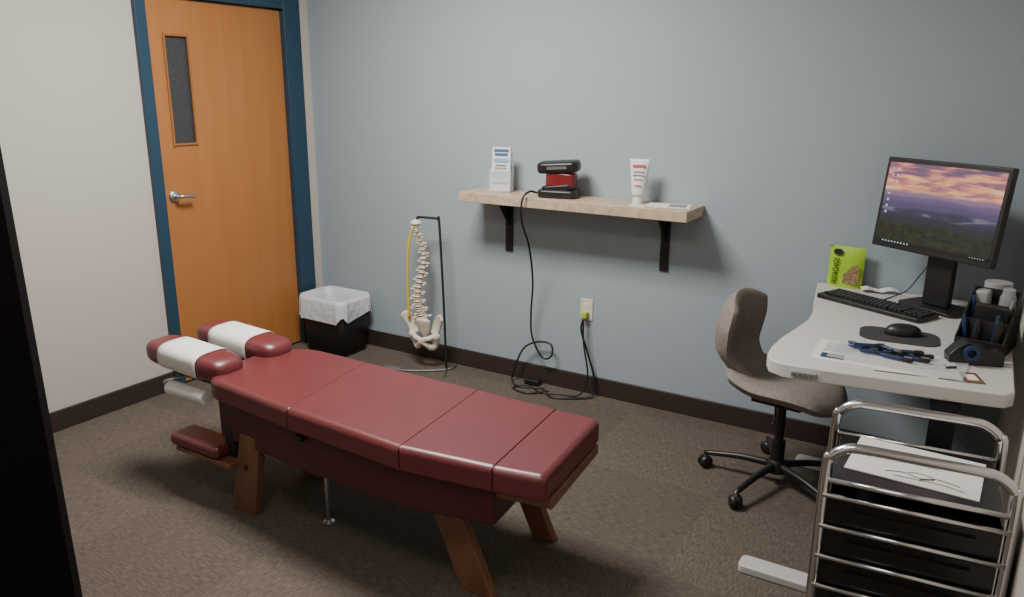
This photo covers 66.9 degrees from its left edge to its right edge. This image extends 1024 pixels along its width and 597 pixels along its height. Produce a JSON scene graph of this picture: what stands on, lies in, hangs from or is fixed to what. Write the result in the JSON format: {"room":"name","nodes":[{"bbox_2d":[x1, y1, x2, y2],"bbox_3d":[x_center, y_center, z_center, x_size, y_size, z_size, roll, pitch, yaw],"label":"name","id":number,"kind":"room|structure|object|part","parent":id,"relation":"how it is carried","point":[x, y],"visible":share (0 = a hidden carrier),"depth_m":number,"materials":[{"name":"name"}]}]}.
{"room":"examination room","nodes":[
{"label":"examination room","id":0,"kind":"room"},
{"bbox_2d":[0,0,322,412],"bbox_3d":[-2.309,-0.586,3.195,0.100,2.600,4.000,9,18,30],"label":"wall","id":1,"kind":"structure","parent":0,"point":[73,144],"depth_m":3.64,"materials":[{"name":"beige paint"}]},
{"bbox_2d":[49,371,173,432],"bbox_3d":[-2.567,0.755,3.018,0.014,0.100,2.850,9,18,30],"label":"baseboard","id":2,"kind":"structure","parent":1,"relation":"attached to","point":[78,413],"depth_m":3.87,"materials":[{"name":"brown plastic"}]},
{"bbox_2d":[130,0,315,383],"bbox_3d":[-1.579,-0.651,4.392,0.171,2.110,1.065,9,18,30],"label":"door","id":3,"kind":"structure","parent":1,"relation":"in","point":[222,83],"depth_m":4.31,"materials":[{"name":"orange wood"}]},
{"bbox_3d":[-1.749,-0.532,4.044,0.050,0.064,0.064,9,18,30],"label":"handle","id":4,"kind":"part","parent":3,"relation":"part of","materials":[{"name":"silver metal"}]},
{"bbox_3d":[-1.711,-1.074,4.000,0.012,0.564,0.151,9,18,30],"label":"glass trim","id":5,"kind":"part","parent":3,"relation":"part of","materials":[{"name":"brown wood"}]},
{"bbox_3d":[-1.725,-1.076,4.008,0.010,0.540,0.135,9,18,30],"label":"glass","id":6,"kind":"part","parent":3,"relation":"part of","materials":[{"name":"grey glass"}]},
{"bbox_3d":[-1.705,-0.535,4.065,0.029,0.028,0.093,9,18,30],"label":"handle lever","id":7,"kind":"part","parent":3,"relation":"part of","materials":[{"name":"silver metal"}]},
{"bbox_2d":[53,341,826,596],"bbox_3d":[-0.650,0.993,2.578,4.000,0.100,4.200,9,18,30],"label":"floor","id":8,"kind":"structure","parent":0,"point":[148,517],"depth_m":2.94,"materials":[{"name":"carpet"}]},
{"bbox_2d":[0,146,82,596],"bbox_3d":[-1.491,0.100,1.598,0.938,2.116,0.045,-3,16,-12],"label":"door","id":9,"kind":"structure","parent":8,"relation":"on","point":[38,559],"depth_m":1.74,"materials":[{"name":"black paint"}]},
{"bbox_2d":[299,285,371,356],"bbox_3d":[-1.097,0.141,4.826,0.389,0.363,0.296,9,18,30],"label":"trash can","id":10,"kind":"object","parent":8,"relation":"on","point":[335,317],"visible":0.99,"depth_m":4.73,"materials":[{"name":"black plastic"}]},
{"bbox_2d":[146,320,598,596],"bbox_3d":[-0.612,0.547,2.879,1.904,0.604,0.591,9,18,30],"label":"table","id":11,"kind":"object","parent":8,"relation":"on","point":[461,455],"visible":1,"depth_m":2.62,"materials":[{"name":"red leather"}]},
{"bbox_2d":[146,335,242,381],"bbox_3d":[-1.266,0.235,3.082,0.460,0.111,0.164,9,18,30],"label":"cushion","id":12,"kind":"object","parent":11,"relation":"on","point":[197,359],"depth_m":3.00,"materials":[{"name":"red"}]},
{"bbox_2d":[197,320,291,358],"bbox_3d":[-1.141,0.180,3.291,0.480,0.111,0.164,9,18,30],"label":"cushion","id":13,"kind":"object","parent":11,"relation":"on","point":[247,341],"depth_m":3.21,"materials":[{"name":"red leather"}]},
{"bbox_3d":[-1.004,0.666,2.954,0.186,0.330,0.035,9,18,30],"label":"leg","id":14,"kind":"part","parent":11,"relation":"part of","materials":[{"name":"brown wood"}]},
{"bbox_2d":[211,349,365,428],"bbox_3d":[-0.865,0.320,2.997,0.529,0.083,0.514,9,18,30],"label":"cushion","id":15,"kind":"object","parent":11,"relation":"on","point":[265,386],"depth_m":2.90,"materials":[{"name":"red leather"}]},
{"bbox_3d":[-0.803,0.595,3.221,0.178,0.330,0.035,9,18,30],"label":"leg","id":16,"kind":"part","parent":11,"relation":"part of","materials":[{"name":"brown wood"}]},
{"bbox_3d":[-0.690,0.702,2.889,0.044,0.300,0.044,9,18,30],"label":"support rod","id":17,"kind":"part","parent":11,"relation":"part of","materials":[{"name":"silver metal"}]},
{"bbox_2d":[287,362,477,469],"bbox_3d":[-0.463,0.392,2.743,0.593,0.083,0.540,9,18,30],"label":"cushion","id":18,"kind":"object","parent":11,"relation":"on","point":[371,412],"depth_m":2.64,"materials":[{"name":"red leather"}]},
{"bbox_3d":[-0.167,0.789,2.524,0.270,0.330,0.035,9,18,30],"label":"leg","id":19,"kind":"part","parent":11,"relation":"part of","materials":[{"name":"brown wood"}]},
{"bbox_2d":[399,390,555,491],"bbox_3d":[-0.089,0.450,2.540,0.319,0.083,0.537,7,17,24],"label":"cushion","id":20,"kind":"object","parent":11,"relation":"on","point":[464,442],"depth_m":2.43,"materials":[{"name":"red leather"}]},
{"bbox_3d":[0.060,0.712,2.815,0.225,0.330,0.052,5,16,17],"label":"leg","id":21,"kind":"part","parent":11,"relation":"part of","materials":[{"name":"brown wood"}]},
{"bbox_2d":[493,409,598,501],"bbox_3d":[0.123,0.483,2.428,0.165,0.082,0.491,8,17,25],"label":"cushion","id":22,"kind":"object","parent":11,"relation":"on","point":[538,462],"depth_m":2.35,"materials":[{"name":"red leather"}]},
{"bbox_2d":[384,216,456,376],"bbox_3d":[-0.542,-0.029,4.429,0.406,0.905,0.194,5,16,16],"label":"model","id":23,"kind":"object","parent":8,"relation":"on","point":[416,322],"visible":1,"depth_m":4.43},
{"bbox_3d":[-0.579,-0.147,4.414,0.053,0.542,0.018,2,15,7],"label":"nerve cord","id":24,"kind":"part","parent":23,"relation":"part of","materials":[{"name":"yellow plastic"}]},
{"bbox_3d":[-0.457,-0.031,4.420,0.184,0.896,0.014,7,16,22],"label":"stand rod","id":25,"kind":"part","parent":23,"relation":"part of","materials":[{"name":"black metal"}]},
{"bbox_2d":[698,288,847,508],"bbox_3d":[1.079,0.386,3.135,0.615,0.805,0.617,12,19,36],"label":"chair","id":26,"kind":"object","parent":8,"relation":"on","point":[741,318],"visible":0.81,"depth_m":3.10,"materials":[{"name":"beige fabric"}]},
{"bbox_3d":[0.955,0.673,3.300,0.272,0.050,0.034,9,17,29],"label":"leg","id":27,"kind":"part","parent":26,"relation":"part of","materials":[{"name":"black plastic"}]},
{"bbox_3d":[0.962,0.150,3.186,0.225,0.378,0.394,12,19,36],"label":"backrest","id":28,"kind":"part","parent":26,"relation":"part of","materials":[{"name":"beige fabric"}]},
{"bbox_3d":[0.974,0.724,3.113,0.272,0.050,0.034,-13,20,-40],"label":"leg","id":29,"kind":"part","parent":26,"relation":"part of","materials":[{"name":"black plastic"}]},
{"bbox_3d":[1.132,0.654,3.377,0.034,0.050,0.272,4,15,11],"label":"leg","id":30,"kind":"part","parent":26,"relation":"part of","materials":[{"name":"black plastic"}]},
{"bbox_3d":[1.020,0.451,3.002,0.015,0.016,0.178,6,16,21],"label":"seat lever","id":31,"kind":"part","parent":26,"relation":"part of","materials":[{"name":"black plastic"}]},
{"bbox_3d":[1.100,0.405,3.141,0.200,0.020,0.180,12,19,36],"label":"seat plate","id":32,"kind":"part","parent":26,"relation":"part of","materials":[{"name":"black plastic"}]},
{"bbox_3d":[1.105,0.352,3.123,0.464,0.125,0.444,12,19,36],"label":"seat","id":33,"kind":"part","parent":26,"relation":"part of","materials":[{"name":"beige fabric"}]},
{"bbox_3d":[1.165,0.736,3.074,0.034,0.050,0.272,-6,17,-23],"label":"leg","id":34,"kind":"part","parent":26,"relation":"part of","materials":[{"name":"black plastic"}]},
{"bbox_3d":[1.263,0.693,3.236,0.272,0.050,0.034,-1,15,-6],"label":"leg","id":35,"kind":"part","parent":26,"relation":"part of","materials":[{"name":"black plastic"}]},
{"bbox_2d":[738,283,1014,591],"bbox_3d":[1.358,0.481,2.862,0.729,0.770,1.189,9,18,30],"label":"desk","id":36,"kind":"object","parent":8,"relation":"on","point":[789,357],"visible":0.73,"depth_m":2.44,"materials":[{"name":"grey laminate"}]},
{"bbox_2d":[827,245,866,288],"bbox_3d":[1.438,-0.137,3.334,0.144,0.177,0.043,11,19,35],"label":"bag","id":37,"kind":"object","parent":36,"relation":"on","point":[846,263],"visible":1,"depth_m":3.32,"materials":[{"name":"green plastic"}]},
{"bbox_2d":[842,266,859,284],"bbox_3d":[1.449,-0.100,3.309,0.065,0.087,0.001,11,18,34],"label":"picture","id":38,"kind":"object","parent":37,"relation":"attached to","point":[851,277],"depth_m":3.31},
{"bbox_2d":[817,288,938,322],"bbox_3d":[1.424,0.022,3.036,0.140,0.026,0.440,-9,18,-31],"label":"keyboard","id":39,"kind":"object","parent":36,"relation":"on","point":[862,301],"visible":1,"depth_m":2.99,"materials":[{"name":"black plastic"}]},
{"bbox_2d":[860,286,899,292],"bbox_3d":[1.552,-0.035,3.261,0.150,0.018,0.060,4,16,13],"label":"receipt","id":40,"kind":"object","parent":36,"relation":"on","point":[886,289],"visible":0.96,"depth_m":3.27,"materials":[{"name":"white paper"}]},
{"bbox_2d":[810,339,962,380],"bbox_3d":[1.184,0.193,2.433,0.437,0.008,0.242,9,17,29],"label":"paper stack","id":41,"kind":"object","parent":36,"relation":"on","point":[826,350],"visible":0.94,"depth_m":2.41,"materials":[{"name":"white paper"}]},
{"bbox_2d":[820,352,845,359],"bbox_3d":[1.022,0.183,2.468,0.070,0.001,0.050,9,17,29],"label":"picture","id":42,"kind":"object","parent":41,"relation":"on","point":[824,355],"depth_m":2.46,"materials":[{"name":"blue paper"}]},
{"bbox_2d":[848,343,879,350],"bbox_3d":[1.139,0.159,2.506,0.014,0.016,0.098,-14,21,-43],"label":"pen","id":43,"kind":"object","parent":41,"relation":"on","point":[849,344],"visible":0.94,"depth_m":2.50,"materials":[{"name":"blue plastic"}]},
{"bbox_2d":[853,343,884,347],"bbox_3d":[1.150,0.149,2.494,0.098,0.016,0.014,3,15,11],"label":"pen","id":44,"kind":"object","parent":41,"relation":"on","point":[878,345],"visible":1,"depth_m":2.49,"materials":[{"name":"blue plastic"}]},
{"bbox_2d":[860,349,892,354],"bbox_3d":[1.161,0.170,2.467,0.098,0.016,0.014,7,17,24],"label":"pen","id":45,"kind":"object","parent":41,"relation":"on","point":[861,350],"visible":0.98,"depth_m":2.46,"materials":[{"name":"blue plastic"}]},
{"bbox_2d":[876,343,902,354],"bbox_3d":[1.199,0.159,2.461,0.014,0.016,0.098,-6,17,-24],"label":"pen","id":46,"kind":"object","parent":41,"relation":"on","point":[897,351],"visible":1,"depth_m":2.44,"materials":[{"name":"blue plastic"}]},
{"bbox_2d":[880,353,913,362],"bbox_3d":[1.201,0.183,2.420,0.098,0.016,0.014,14,20,41],"label":"pen","id":47,"kind":"object","parent":41,"relation":"on","point":[905,359],"visible":1,"depth_m":2.41,"materials":[{"name":"blue plastic"}]},
{"bbox_2d":[890,349,923,354],"bbox_3d":[1.242,0.166,2.434,0.098,0.016,0.014,5,16,16],"label":"pen","id":48,"kind":"object","parent":41,"relation":"on","point":[915,352],"visible":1,"depth_m":2.43,"materials":[{"name":"blue plastic"}]},
{"bbox_2d":[896,354,930,362],"bbox_3d":[1.250,0.185,2.414,0.098,0.016,0.014,11,18,34],"label":"pen","id":49,"kind":"object","parent":41,"relation":"on","point":[920,359],"visible":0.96,"depth_m":2.40,"materials":[{"name":"blue plastic"}]},
{"bbox_2d":[915,354,933,358],"bbox_3d":[1.275,0.180,2.436,0.098,0.016,0.014,3,15,11],"label":"pen","id":50,"kind":"object","parent":41,"relation":"on","point":[930,356],"visible":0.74,"depth_m":2.42,"materials":[{"name":"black plastic"}]},
{"bbox_2d":[944,364,956,368],"bbox_3d":[1.335,0.209,2.367,0.032,0.014,0.040,0,15,-3],"label":"binder clip","id":51,"kind":"object","parent":41,"relation":"on","point":[951,366],"visible":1,"depth_m":2.35,"materials":[{"name":"black metal"}]},
{"bbox_2d":[859,326,939,346],"bbox_3d":[1.338,0.130,2.678,0.250,0.004,0.170,7,17,24],"label":"mouse pad","id":52,"kind":"object","parent":36,"relation":"on","point":[876,333],"visible":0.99,"depth_m":2.65,"materials":[{"name":"grey rubber"}]},
{"bbox_2d":[884,323,921,337],"bbox_3d":[1.357,0.107,2.684,0.120,0.038,0.068,5,16,15],"label":"computer mouse","id":53,"kind":"object","parent":52,"relation":"on","point":[896,329],"visible":1,"depth_m":2.66,"materials":[{"name":"black plastic"}]},
{"bbox_2d":[885,267,926,299],"bbox_3d":[1.580,-0.074,3.138,0.174,0.162,0.073,1,15,3],"label":"cable","id":54,"kind":"object","parent":36,"relation":"on","point":[926,267],"visible":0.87,"depth_m":3.17,"materials":[{"name":"black plastic"}]},
{"bbox_2d":[872,156,1019,318],"bbox_3d":[1.648,-0.233,2.945,0.185,0.570,0.505,-7,17,-24],"label":"computer monitor","id":55,"kind":"object","parent":36,"relation":"on","point":[951,214],"visible":0.91,"depth_m":2.89,"materials":[{"name":"black plastic"}]},
{"bbox_2d":[959,372,985,384],"bbox_3d":[1.360,0.235,2.293,0.050,0.004,0.090,4,16,13],"label":"label card","id":56,"kind":"object","parent":36,"relation":"on","point":[968,377],"visible":1,"depth_m":2.28,"materials":[{"name":"brown paper"}]},
{"bbox_2d":[944,338,1004,366],"bbox_3d":[1.439,0.168,2.405,0.160,0.074,0.065,3,15,11],"label":"tape dispenser","id":57,"kind":"object","parent":36,"relation":"on","point":[964,351],"visible":1,"depth_m":2.39,"materials":[{"name":"black plastic"}]},
{"bbox_2d":[954,284,1023,356],"bbox_3d":[1.562,0.071,2.534,0.140,0.197,0.210,14,20,41],"label":"desk organizer","id":58,"kind":"object","parent":36,"relation":"on","point":[991,318],"visible":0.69,"depth_m":2.52,"materials":[{"name":"black plastic"}]},
{"bbox_2d":[975,288,991,303],"bbox_3d":[1.581,0.054,2.610,0.053,0.176,0.050,14,20,41],"label":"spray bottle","id":59,"kind":"object","parent":58,"relation":"on","point":[983,295],"depth_m":2.58,"materials":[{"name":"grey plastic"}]},
{"bbox_2d":[984,279,1013,290],"bbox_3d":[1.673,0.035,2.684,0.084,0.190,0.084,9,18,30],"label":"paper towel roll","id":60,"kind":"object","parent":36,"relation":"on","point":[990,283],"visible":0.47,"depth_m":2.64,"materials":[{"name":"white paper"}]},
{"bbox_2d":[805,399,1023,596],"bbox_3d":[1.059,0.699,2.109,0.443,0.737,0.359,8,17,25],"label":"cart","id":61,"kind":"object","parent":8,"relation":"on","point":[873,536],"visible":0.99,"depth_m":1.96,"materials":[{"name":"silver metal"}]},
{"bbox_3d":[0.984,0.783,1.973,0.416,0.013,0.013,8,17,25],"label":"drawer rail","id":62,"kind":"part","parent":61,"relation":"part of","materials":[{"name":"silver metal"}]},
{"bbox_3d":[1.054,0.787,2.124,0.390,0.084,0.317,8,17,25],"label":"drawer","id":63,"kind":"part","parent":61,"relation":"part of","materials":[{"name":"black plastic"}]},
{"bbox_3d":[1.055,0.702,2.101,0.390,0.084,0.317,8,17,25],"label":"drawer","id":64,"kind":"part","parent":61,"relation":"part of","materials":[{"name":"black plastic"}]},
{"bbox_3d":[0.985,0.699,1.950,0.416,0.013,0.013,8,17,25],"label":"drawer rail","id":65,"kind":"part","parent":61,"relation":"part of","materials":[{"name":"silver metal"}]},
{"bbox_3d":[1.056,0.617,2.078,0.390,0.084,0.317,8,17,25],"label":"drawer","id":66,"kind":"part","parent":61,"relation":"part of","materials":[{"name":"black plastic"}]},
{"bbox_3d":[0.985,0.614,1.927,0.416,0.013,0.013,8,17,25],"label":"drawer rail","id":67,"kind":"part","parent":61,"relation":"part of","materials":[{"name":"silver metal"}]},
{"bbox_3d":[1.056,0.532,2.055,0.390,0.084,0.317,8,17,25],"label":"drawer","id":68,"kind":"part","parent":61,"relation":"part of","materials":[{"name":"black plastic"}]},
{"bbox_2d":[844,436,985,501],"bbox_3d":[1.069,0.444,2.052,0.310,0.005,0.230,10,18,33],"label":"document","id":69,"kind":"object","parent":61,"relation":"on","point":[969,487],"visible":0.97,"depth_m":2.02,"materials":[{"name":"white paper"}]},
{"bbox_3d":[1.132,0.415,2.181,0.416,0.015,0.015,8,17,25],"label":"cross rail","id":70,"kind":"part","parent":61,"relation":"part of","materials":[{"name":"silver metal"}]},
{"bbox_3d":[0.986,0.529,1.904,0.416,0.013,0.013,8,17,25],"label":"drawer rail","id":71,"kind":"part","parent":61,"relation":"part of","materials":[{"name":"silver metal"}]},
{"bbox_2d":[832,434,1005,512],"bbox_3d":[1.061,0.456,2.043,0.385,0.012,0.300,8,17,25],"label":"tray","id":72,"kind":"object","parent":61,"relation":"on","point":[991,501],"depth_m":1.97,"materials":[{"name":"black plastic"}]},
{"bbox_3d":[0.991,0.490,1.903,0.416,0.015,0.015,8,17,25],"label":"cross rail","id":73,"kind":"part","parent":61,"relation":"part of","materials":[{"name":"silver metal"}]},
{"bbox_2d":[306,0,1023,456],"bbox_3d":[0.420,-0.761,3.921,4.000,2.600,0.100,9,18,30],"label":"wall","id":74,"kind":"structure","parent":0,"point":[784,120],"depth_m":3.77,"materials":[{"name":"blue paint"}]},
{"bbox_2d":[458,187,703,271],"bbox_3d":[0.310,-0.335,3.893,1.240,0.340,0.247,9,18,30],"label":"wall shelf","id":75,"kind":"object","parent":74,"relation":"attached to","point":[619,207],"visible":1,"depth_m":3.77,"materials":[{"name":"laminate"}]},
{"bbox_2d":[491,147,511,190],"bbox_3d":[-0.055,-0.671,4.033,0.119,0.231,0.073,5,16,16],"label":"brochure holder","id":76,"kind":"object","parent":75,"relation":"on","point":[501,156],"visible":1,"depth_m":4.02,"materials":[{"name":"white plastic"}]},
{"bbox_2d":[492,181,507,183],"bbox_3d":[-0.062,-0.602,4.028,0.085,0.012,0.002,5,16,16],"label":"print","id":77,"kind":"object","parent":76,"relation":"attached to","point":[493,182],"depth_m":4.03,"materials":[{"name":"white paper"}]},
{"bbox_2d":[493,172,507,177],"bbox_3d":[-0.061,-0.642,4.022,0.080,0.030,0.005,5,16,16],"label":"print","id":78,"kind":"object","parent":76,"relation":"on","point":[495,174],"depth_m":4.02,"materials":[{"name":"white paper"}]},
{"bbox_2d":[494,158,507,161],"bbox_3d":[-0.057,-0.717,4.010,0.080,0.018,0.003,5,16,16],"label":"print","id":79,"kind":"object","parent":76,"relation":"on","point":[495,159],"depth_m":4.01,"materials":[{"name":"blue paper"}]},
{"bbox_2d":[495,153,507,155],"bbox_3d":[-0.056,-0.747,4.006,0.070,0.012,0.003,5,16,16],"label":"print","id":80,"kind":"object","parent":76,"relation":"on","point":[505,154],"depth_m":4.00},
{"bbox_2d":[494,149,508,151],"bbox_3d":[-0.055,-0.766,4.003,0.080,0.012,0.002,5,16,16],"label":"print","id":81,"kind":"object","parent":76,"relation":"on","point":[495,150],"depth_m":4.00,"materials":[{"name":"blue paper"}]},
{"bbox_2d":[511,190,595,399],"bbox_3d":[0.223,-0.030,4.087,0.452,1.104,0.276,1,15,0],"label":"power cord","id":82,"kind":"object","parent":75,"relation":"hanging from","point":[530,381],"visible":1,"depth_m":4.13,"materials":[{"name":"black plastic"}]},
{"bbox_3d":[0.201,0.305,4.125,0.420,0.430,0.115,6,16,21],"label":"cord","id":83,"kind":"part","parent":82,"relation":"part of","materials":[{"name":"black plastic"}]},
{"bbox_2d":[537,159,580,198],"bbox_3d":[0.233,-0.597,3.851,0.211,0.187,0.130,6,16,18],"label":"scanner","id":84,"kind":"object","parent":75,"relation":"on","point":[561,177],"visible":1,"depth_m":3.80,"materials":[{"name":"black plastic"}]},
{"bbox_2d":[629,204,646,206],"bbox_3d":[0.596,-0.434,3.614,0.090,0.002,0.060,14,20,41],"label":"note","id":85,"kind":"object","parent":75,"relation":"on","point":[637,205],"visible":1,"depth_m":3.61,"materials":[{"name":"white paper"}]},
{"bbox_2d":[630,159,649,203],"bbox_3d":[0.602,-0.555,3.667,0.072,0.208,0.068,-5,16,-20],"label":"tube","id":86,"kind":"object","parent":75,"relation":"on","point":[639,168],"visible":1,"depth_m":3.65,"materials":[{"name":"white plastic"}]},
{"bbox_2d":[633,165,645,167],"bbox_3d":[0.598,-0.621,3.639,0.060,0.014,0.005,6,16,20],"label":"print","id":87,"kind":"object","parent":86,"relation":"attached to","point":[634,166],"depth_m":3.64,"materials":[{"name":"red"}]},
{"bbox_2d":[646,202,692,208],"bbox_3d":[0.733,-0.432,3.607,0.200,0.004,0.130,6,16,19],"label":"leaflet","id":88,"kind":"object","parent":75,"relation":"on","point":[658,205],"visible":1,"depth_m":3.60,"materials":[{"name":"white paper"}]},
{"bbox_3d":[0.770,-0.430,3.594,0.080,0.001,0.090,6,16,19],"label":"printed panel","id":89,"kind":"part","parent":88,"relation":"part of","materials":[{"name":"grey paper"}]},
{"bbox_2d":[580,298,592,320],"bbox_3d":[0.394,0.058,4.090,0.070,0.115,0.008,9,18,30],"label":"wall outlet","id":90,"kind":"object","parent":74,"relation":"attached to","point":[586,304],"visible":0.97,"depth_m":4.08,"materials":[{"name":"beige plastic"}]},
{"bbox_2d":[366,329,898,446],"bbox_3d":[0.381,0.458,4.201,3.800,0.100,0.014,9,18,30],"label":"baseboard","id":91,"kind":"structure","parent":74,"relation":"attached to","point":[810,432],"depth_m":4.07,"materials":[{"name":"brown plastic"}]},
{"bbox_2d":[991,288,1023,596],"bbox_3d":[1.029,-0.034,1.255,0.100,2.600,4.000,9,18,30],"label":"wall","id":92,"kind":"structure","parent":0,"point":[1011,419],"depth_m":2.36,"materials":[{"name":"beige paint"}]}
]}

